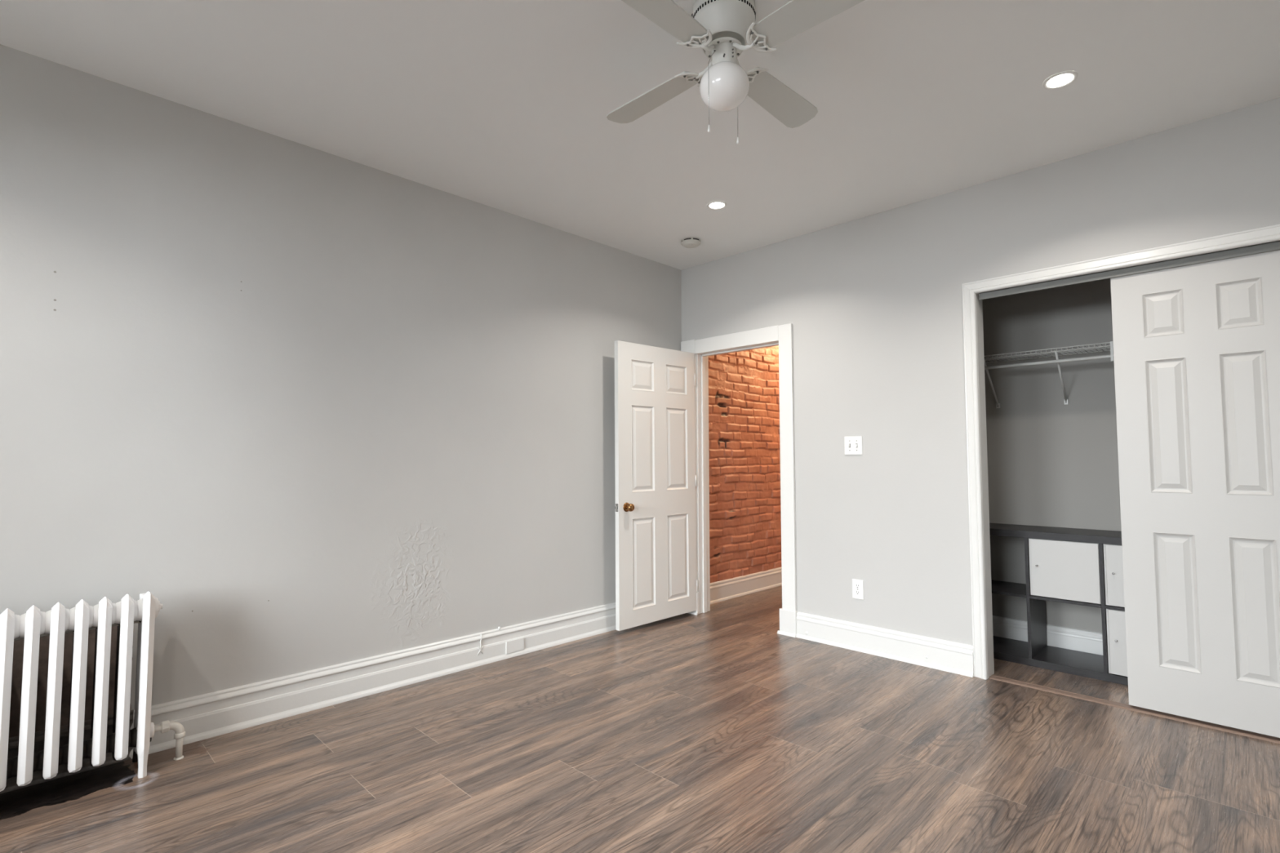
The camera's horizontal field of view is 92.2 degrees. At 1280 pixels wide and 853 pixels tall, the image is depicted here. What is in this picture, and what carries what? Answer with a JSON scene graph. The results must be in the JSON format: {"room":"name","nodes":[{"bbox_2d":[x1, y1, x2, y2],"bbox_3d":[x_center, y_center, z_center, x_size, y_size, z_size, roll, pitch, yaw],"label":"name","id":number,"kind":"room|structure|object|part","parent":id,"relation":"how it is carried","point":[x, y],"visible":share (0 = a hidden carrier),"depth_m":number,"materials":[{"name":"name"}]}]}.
{"room":"empty bedroom","nodes":[
{"label":"empty bedroom","id":0,"kind":"room"},
{"bbox_2d":[0,44,782,737],"bbox_3d":[-0.299,0.059,4.352,0.158,2.701,8.650,-3,-4,45],"label":"wall","id":1,"kind":"structure","parent":0,"point":[321,408],"depth_m":2.91,"materials":[{"name":"paint"}]},
{"bbox_2d":[0,602,615,794],"bbox_3d":[-1.417,1.244,3.036,0.034,0.191,5.000,-3,-4,45],"label":"baseboard","id":2,"kind":"structure","parent":1,"relation":"attached to","point":[215,713],"depth_m":2.96,"materials":[{"name":"paint"}]},
{"bbox_2d":[476,634,483,655],"bbox_3d":[-0.918,1.252,3.531,0.014,0.112,0.039,-3,-4,45],"label":"stub","id":3,"kind":"object","parent":1,"relation":"attached to","point":[480,649],"visible":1,"depth_m":3.53,"materials":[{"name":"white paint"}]},
{"bbox_2d":[506,637,524,653],"bbox_3d":[-0.749,1.313,3.691,0.008,0.072,0.127,-3,-4,45],"label":"cover plate","id":4,"kind":"object","parent":1,"relation":"attached to","point":[516,645],"visible":1,"depth_m":3.69,"materials":[{"name":"white paint"}]},
{"bbox_2d":[710,567,782,604],"bbox_3d":[1.619,1.424,6.085,0.031,0.161,3.386,-3,-4,45],"label":"baseboard","id":5,"kind":"structure","parent":1,"relation":"attached to","point":[729,588],"depth_m":5.37,"materials":[{"name":"white paint"}]},
{"bbox_2d":[0,585,1279,852],"bbox_3d":[1.113,1.328,2.865,4.158,0.001,11.218,-3,-4,45],"label":"floor","id":6,"kind":"structure","parent":0,"point":[717,730],"depth_m":2.33,"materials":[{"name":"brown wood"}]},
{"bbox_2d":[0,591,185,791],"bbox_3d":[-2.088,0.957,2.178,0.196,0.677,0.796,-3,-4,45],"label":"radiator","id":7,"kind":"object","parent":6,"relation":"on","point":[30,626],"visible":1,"depth_m":2.18,"materials":[{"name":"metal"}]},
{"bbox_3d":[-2.152,0.745,2.177,0.010,0.010,0.625,-3,-4,45],"label":"tie rod","id":8,"kind":"part","parent":7,"relation":"part of","materials":[{"name":"metal"}]},
{"bbox_2d":[989,523,1128,685],"bbox_3d":[2.591,0.975,3.403,1.452,0.762,0.379,-3,-4,45],"label":"bookcase","id":9,"kind":"object","parent":6,"relation":"on","point":[1070,566],"visible":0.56,"depth_m":3.42,"materials":[{"name":"black wood"}]},
{"bbox_3d":[2.227,0.989,3.776,0.330,0.016,0.363,-3,-4,45],"label":"shelf","id":10,"kind":"part","parent":9,"relation":"part of","materials":[{"name":"black wood"}]},
{"bbox_3d":[2.595,0.614,3.428,1.452,0.040,0.365,-3,-4,45],"label":"panel","id":11,"kind":"part","parent":9,"relation":"part of","materials":[{"name":"black wood"}]},
{"bbox_3d":[2.596,1.335,3.388,1.452,0.040,0.365,-3,-4,45],"label":"panel","id":12,"kind":"part","parent":9,"relation":"part of","materials":[{"name":"black wood"}]},
{"bbox_3d":[2.475,0.804,3.544,0.326,0.322,0.347,-3,-4,45],"label":"insert frame","id":13,"kind":"part","parent":9,"relation":"part of","materials":[{"name":"white wood"}]},
{"bbox_3d":[2.473,0.975,3.532,0.330,0.016,0.363,-3,-4,45],"label":"shelf","id":14,"kind":"part","parent":9,"relation":"part of","materials":[{"name":"black wood"}]},
{"bbox_3d":[2.353,0.797,3.414,0.315,0.319,0.010,-3,-4,45],"label":"door","id":15,"kind":"part","parent":9,"relation":"part of","materials":[{"name":"white wood"}]},
{"bbox_3d":[2.721,0.790,3.300,0.326,0.322,0.347,-3,-4,45],"label":"insert frame","id":16,"kind":"part","parent":9,"relation":"part of","materials":[{"name":"white wood"}]},
{"bbox_3d":[2.722,1.139,3.280,0.326,0.336,0.347,-3,-4,45],"label":"insert frame","id":17,"kind":"part","parent":9,"relation":"part of","materials":[{"name":"white wood"}]},
{"bbox_3d":[2.719,0.961,3.287,0.330,0.016,0.363,-3,-4,45],"label":"shelf","id":18,"kind":"part","parent":9,"relation":"part of","materials":[{"name":"black wood"}]},
{"bbox_3d":[2.599,0.783,3.170,0.315,0.319,0.010,-3,-4,45],"label":"door","id":19,"kind":"part","parent":9,"relation":"part of","materials":[{"name":"white wood"}]},
{"bbox_3d":[2.599,1.131,3.151,0.315,0.333,0.010,-3,-4,45],"label":"door","id":20,"kind":"part","parent":9,"relation":"part of","materials":[{"name":"white wood"}]},
{"bbox_2d":[989,675,1279,743],"bbox_3d":[2.330,1.326,2.896,1.226,0.006,0.072,-3,-4,45],"label":"trim","id":21,"kind":"structure","parent":6,"relation":"on","point":[1224,728],"depth_m":2.87,"materials":[{"name":"wood"}]},
{"bbox_2d":[0,0,1279,270],"bbox_3d":[1.132,-1.415,3.077,4.100,0.100,8.750,-3,-4,45],"label":"ceiling","id":22,"kind":"structure","parent":0,"point":[504,105],"depth_m":2.54,"materials":[{"name":"paint"}]},
{"bbox_2d":[680,237,701,248],"bbox_3d":[0.355,-1.277,4.296,0.140,0.040,0.140,-3,-4,45],"label":"smoke detector","id":23,"kind":"object","parent":22,"relation":"attached to","point":[687,242],"visible":1,"depth_m":4.25,"materials":[{"name":"grey plastic"}]},
{"bbox_2d":[706,200,727,209],"bbox_3d":[0.462,-1.327,3.698,0.120,0.005,0.120,-3,-4,45],"label":"recessed light","id":24,"kind":"object","parent":22,"relation":"in","point":[716,205],"visible":1,"depth_m":3.69,"materials":[{"name":"white plastic"}]},
{"bbox_2d":[606,0,864,144],"bbox_3d":[0.283,-1.183,2.071,0.828,0.470,0.828,0,-3,0],"label":"ceiling fan","id":25,"kind":"object","parent":22,"relation":"hanging from","point":[722,28],"visible":1,"depth_m":2.01,"materials":[{"name":"white metal"}]},
{"bbox_3d":[0.045,-1.227,2.310,0.422,0.028,0.131,-3,-4,45],"label":"blade","id":26,"kind":"part","parent":25,"relation":"part of","materials":[{"name":"laminate"}]},
{"bbox_3d":[0.047,-1.253,1.837,0.131,0.028,0.422,-3,-4,45],"label":"blade","id":27,"kind":"part","parent":25,"relation":"part of","materials":[{"name":"laminate"}]},
{"bbox_3d":[0.239,-1.116,2.023,0.002,0.283,0.056,-2,-4,34],"label":"pull chain","id":28,"kind":"part","parent":25,"relation":"part of","materials":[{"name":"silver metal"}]},
{"bbox_3d":[0.283,-1.138,2.069,0.166,0.137,0.166,-3,-4,45],"label":"globe","id":29,"kind":"part","parent":25,"relation":"part of","materials":[{"name":"white glass"}]},
{"bbox_3d":[0.327,-1.129,2.119,0.002,0.247,0.058,-2,-4,28],"label":"pull chain","id":30,"kind":"part","parent":25,"relation":"part of","materials":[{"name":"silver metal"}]},
{"bbox_3d":[0.519,-1.227,2.312,0.131,0.028,0.422,-3,-4,45],"label":"blade","id":31,"kind":"part","parent":25,"relation":"part of","materials":[{"name":"laminate"}]},
{"bbox_3d":[0.521,-1.253,1.839,0.422,0.028,0.131,-3,-4,45],"label":"blade","id":32,"kind":"part","parent":25,"relation":"part of","materials":[{"name":"laminate"}]},
{"bbox_2d":[1042,71,1078,89],"bbox_3d":[1.695,-1.395,2.485,0.120,0.005,0.120,-3,-4,45],"label":"recessed light","id":33,"kind":"object","parent":22,"relation":"in","point":[1061,79],"visible":1,"depth_m":2.48,"materials":[{"name":"white plastic"}]},
{"bbox_2d":[680,97,1279,645],"bbox_3d":[1.720,0.015,3.589,4.100,2.701,0.114,-3,-4,45],"label":"wall","id":34,"kind":"structure","parent":0,"point":[873,304],"depth_m":3.61,"materials":[{"name":"paint"}]},
{"bbox_2d":[614,340,697,631],"bbox_3d":[0.125,0.403,4.471,0.160,1.972,0.818,-3,-4,45],"label":"door","id":35,"kind":"structure","parent":34,"relation":"in","point":[655,477],"depth_m":4.41,"materials":[{"name":"white paint"}]},
{"bbox_3d":[-0.069,0.551,4.195,0.059,0.055,0.055,-3,-4,45],"label":"knob","id":36,"kind":"part","parent":35,"relation":"part of","materials":[{"name":"gold metal"}]},
{"bbox_2d":[680,323,797,637],"bbox_3d":[0.728,0.363,4.542,1.008,2.113,0.178,-3,-4,45],"label":"trim","id":37,"kind":"structure","parent":34,"relation":"attached to","point":[781,335],"depth_m":4.37,"materials":[{"name":"white paint"}]},
{"bbox_3d":[0.671,1.405,4.426,1.008,0.019,0.012,-3,-4,45],"label":"shoe moulding","id":38,"kind":"part","parent":37,"relation":"part of","materials":[{"name":"white paint"}]},
{"bbox_2d":[844,435,862,454],"bbox_3d":[1.339,0.120,3.872,0.117,0.116,0.015,-3,-4,45],"label":"light switch","id":39,"kind":"object","parent":34,"relation":"attached to","point":[853,445],"visible":1,"depth_m":3.87,"materials":[{"name":"white plastic"}]},
{"bbox_2d":[852,578,863,599],"bbox_3d":[1.351,1.009,3.818,0.072,0.119,0.008,-3,-4,45],"label":"wall outlet","id":40,"kind":"object","parent":34,"relation":"attached to","point":[857,584],"visible":1,"depth_m":3.81,"materials":[{"name":"white plastic"}]},
{"bbox_2d":[854,583,860,588],"bbox_3d":[1.349,0.989,3.817,0.034,0.027,0.002,-3,-4,45],"label":"receptacle","id":41,"kind":"object","parent":40,"relation":"attached to","point":[856,585],"depth_m":3.82,"materials":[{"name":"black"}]},
{"bbox_2d":[854,590,860,595],"bbox_3d":[1.349,1.029,3.815,0.034,0.027,0.002,-3,-4,45],"label":"receptacle","id":42,"kind":"object","parent":40,"relation":"attached to","point":[856,592],"depth_m":3.81,"materials":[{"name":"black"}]},
{"bbox_2d":[795,611,973,677],"bbox_3d":[1.422,1.294,3.713,1.078,0.161,0.034,-3,-4,45],"label":"baseboard","id":43,"kind":"structure","parent":34,"relation":"attached to","point":[949,656],"depth_m":3.65,"materials":[{"name":"white paint"}]},
{"bbox_2d":[961,224,1279,679],"bbox_3d":[2.329,0.252,2.955,1.364,2.157,0.135,-3,-4,45],"label":"trim","id":44,"kind":"structure","parent":34,"relation":"attached to","point":[972,307],"depth_m":3.34,"materials":[{"name":"white paint"}]},
{"bbox_2d":[978,240,1279,300],"bbox_3d":[2.345,-0.743,3.019,1.218,0.039,0.094,-3,-4,45],"label":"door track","id":45,"kind":"structure","parent":34,"relation":"attached to","point":[1273,246],"depth_m":2.92,"materials":[{"name":"grey metal"}]},
{"bbox_2d":[1110,249,1279,737],"bbox_3d":[2.539,0.273,2.746,0.634,2.054,0.037,-3,-4,45],"label":"door","id":46,"kind":"structure","parent":34,"relation":"in","point":[1197,346],"depth_m":2.75,"materials":[{"name":"white paint"}]},
{"bbox_2d":[982,278,1121,632],"bbox_3d":[2.671,0.121,3.258,2.115,2.450,0.766,-3,-4,45],"label":"wall","id":47,"kind":"structure","parent":0,"point":[1051,463],"depth_m":3.82,"materials":[{"name":"paint"}]},
{"bbox_2d":[992,615,1102,655],"bbox_3d":[2.865,1.276,3.407,1.980,0.161,0.034,-3,-4,45],"label":"baseboard","id":48,"kind":"structure","parent":47,"relation":"attached to","point":[1070,638],"depth_m":3.73,"materials":[{"name":"white paint"}]},
{"bbox_2d":[984,341,1113,408],"bbox_3d":[2.762,-0.309,3.392,1.960,0.308,0.321,-3,-4,45],"label":"wire shelf","id":49,"kind":"object","parent":47,"relation":"attached to","point":[1057,361],"visible":0.45,"depth_m":3.64,"materials":[{"name":"white metal"}]},
{"bbox_3d":[2.656,-0.390,3.290,1.960,0.018,0.018,-3,-4,45],"label":"hanging rod","id":50,"kind":"part","parent":49,"relation":"part of","materials":[{"name":"white plastic"}]}
]}

